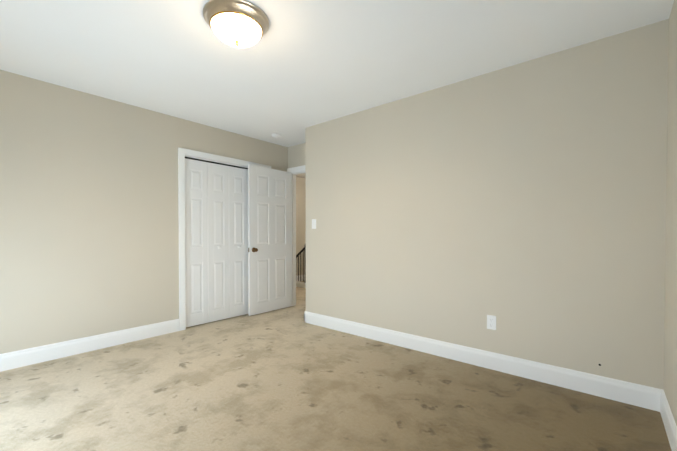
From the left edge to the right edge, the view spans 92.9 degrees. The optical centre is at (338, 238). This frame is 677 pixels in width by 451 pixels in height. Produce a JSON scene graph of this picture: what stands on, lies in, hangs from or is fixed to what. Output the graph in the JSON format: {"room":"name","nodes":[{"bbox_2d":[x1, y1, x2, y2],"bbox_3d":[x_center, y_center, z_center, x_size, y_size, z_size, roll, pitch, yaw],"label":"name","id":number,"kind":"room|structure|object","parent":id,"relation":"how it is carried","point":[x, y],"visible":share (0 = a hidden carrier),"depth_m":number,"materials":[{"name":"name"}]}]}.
{"room":"empty bedroom","nodes":[
{"label":"empty bedroom","id":0,"kind":"room"},
{"bbox_2d":[0,70,287,353],"bbox_3d":[-2.060,0.345,3.509,0.115,3.440,4.090,1,1,40],"label":"wall","id":1,"kind":"structure","parent":0,"point":[89,234],"depth_m":3.04,"materials":[{"name":"paint"}]},
{"bbox_2d":[0,319,179,371],"bbox_3d":[-2.529,1.005,2.856,0.015,0.140,2.182,1,1,40],"label":"baseboard","id":2,"kind":"structure","parent":1,"relation":"attached to","point":[25,357],"depth_m":3.00,"materials":[{"name":"white wood"}]},
{"bbox_2d":[185,158,207,326],"bbox_3d":[-1.720,0.055,3.881,0.030,1.985,0.286,1,1,40],"label":"closet door leaf","id":3,"kind":"structure","parent":1,"relation":"in","point":[196,231],"depth_m":3.87,"materials":[{"name":"white wood"}]},
{"bbox_2d":[207,162,228,321],"bbox_3d":[-1.521,0.052,4.090,0.066,1.985,0.286,1,1,40],"label":"closet door leaf","id":4,"kind":"structure","parent":1,"relation":"in","point":[218,236],"depth_m":4.09,"materials":[{"name":"white wood"}]},
{"bbox_2d":[178,147,270,330],"bbox_3d":[-1.448,0.005,4.224,0.133,2.100,1.320,1,1,40],"label":"trim","id":5,"kind":"structure","parent":1,"relation":"attached to","point":[183,153],"depth_m":3.71,"materials":[{"name":"white wood"}]},
{"bbox_2d":[229,166,247,317],"bbox_3d":[-1.336,0.049,4.312,0.066,1.985,0.286,1,1,40],"label":"closet door leaf","id":6,"kind":"structure","parent":1,"relation":"in","point":[238,241],"depth_m":4.31,"materials":[{"name":"white wood"}]},
{"bbox_2d":[248,164,291,315],"bbox_3d":[-0.962,0.022,4.614,0.167,2.030,0.761,1,1,40],"label":"entry door","id":7,"kind":"structure","parent":1,"relation":"in","point":[269,239],"depth_m":4.57,"materials":[{"name":"white wood"}]},
{"bbox_2d":[288,143,304,167],"bbox_3d":[-0.412,0.328,4.722,0.860,3.440,0.115,1,1,40],"label":"wall","id":8,"kind":"structure","parent":0,"point":[296,155],"depth_m":4.80,"materials":[{"name":"paint"}]},
{"bbox_2d":[287,165,304,305],"bbox_3d":[-0.423,-0.008,4.726,0.886,2.112,0.151,1,1,40],"label":"trim","id":9,"kind":"structure","parent":8,"relation":"attached to","point":[294,171],"depth_m":4.95,"materials":[{"name":"white wood"}]},
{"bbox_2d":[296,177,305,275],"bbox_3d":[-1.175,-0.210,7.354,0.115,2.440,3.190,1,1,40],"label":"wall","id":10,"kind":"structure","parent":0,"point":[300,213],"depth_m":7.60,"materials":[{"name":"paint"}]},
{"bbox_2d":[296,281,302,287],"bbox_3d":[-0.999,0.966,6.907,0.750,0.100,0.083,1,1,40],"label":"trim","id":11,"kind":"structure","parent":10,"relation":"attached to","point":[301,284],"depth_m":6.70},
{"bbox_2d":[296,244,305,282],"bbox_3d":[-0.389,0.500,7.542,0.779,0.814,1.814,1,1,40],"label":"railing","id":12,"kind":"object","parent":11,"relation":"on","point":[303,250],"visible":0.12,"depth_m":6.67,"materials":[{"name":"white wood"}]},
{"bbox_2d":[0,281,671,450],"bbox_3d":[-0.127,1.109,3.983,6.070,0.100,7.280,1,1,40],"label":"floor","id":13,"kind":"structure","parent":0,"point":[286,379],"depth_m":2.14,"materials":[{"name":"carpet"}]},
{"bbox_2d":[0,0,673,177],"bbox_3d":[-0.127,-1.431,3.946,6.070,0.100,7.280,1,1,40],"label":"ceiling","id":14,"kind":"structure","parent":0,"point":[294,71],"depth_m":2.31,"materials":[{"name":"paint"}]},
{"bbox_2d":[203,0,268,47],"bbox_3d":[-0.629,-1.272,1.990,0.390,0.162,0.390,1,1,40],"label":"flush-mount ceiling light","id":15,"kind":"object","parent":14,"relation":"attached to","point":[240,23],"visible":1,"depth_m":1.89,"materials":[{"name":"white glass"}]},
{"bbox_2d":[272,133,280,137],"bbox_3d":[-0.830,-1.366,4.307,0.128,0.040,0.128,1,1,40],"label":"smoke detector","id":16,"kind":"object","parent":14,"relation":"attached to","point":[275,135],"visible":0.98,"depth_m":4.27,"materials":[{"name":"white plastic"}]},
{"bbox_2d":[305,19,668,389],"bbox_3d":[1.039,-0.150,3.204,3.305,2.440,0.575,1,1,40],"label":"wall","id":17,"kind":"structure","parent":0,"point":[524,203],"depth_m":2.53,"materials":[{"name":"paint"}]},
{"bbox_2d":[312,219,315,228],"bbox_3d":[-0.302,-0.176,3.941,0.070,0.116,0.011,1,1,40],"label":"switch plate","id":18,"kind":"object","parent":17,"relation":"attached to","point":[313,223],"visible":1,"depth_m":3.94,"materials":[{"name":"white plastic"}]},
{"bbox_2d":[304,311,655,410],"bbox_3d":[0.792,1.002,3.042,3.185,0.140,0.015,1,1,40],"label":"baseboard","id":19,"kind":"structure","parent":17,"relation":"attached to","point":[644,396],"depth_m":2.56,"materials":[{"name":"white wood"}]},
{"bbox_2d":[487,315,495,329],"bbox_3d":[1.261,0.693,2.651,0.070,0.116,0.007,1,1,40],"label":"duplex electrical outlet","id":20,"kind":"object","parent":17,"relation":"attached to","point":[491,321],"visible":1,"depth_m":2.65,"materials":[{"name":"white plastic"}]},
{"bbox_2d":[664,0,676,424],"bbox_3d":[0.952,-0.113,0.612,0.115,2.440,3.515,1,1,40],"label":"wall","id":21,"kind":"structure","parent":0,"point":[670,357],"depth_m":1.82,"materials":[{"name":"paint"}]},
{"bbox_2d":[656,388,676,450],"bbox_3d":[0.949,1.036,0.725,0.015,0.140,3.370,1,1,40],"label":"baseboard","id":22,"kind":"structure","parent":21,"relation":"attached to","point":[662,405],"depth_m":1.80,"materials":[{"name":"white wood"}]}
]}

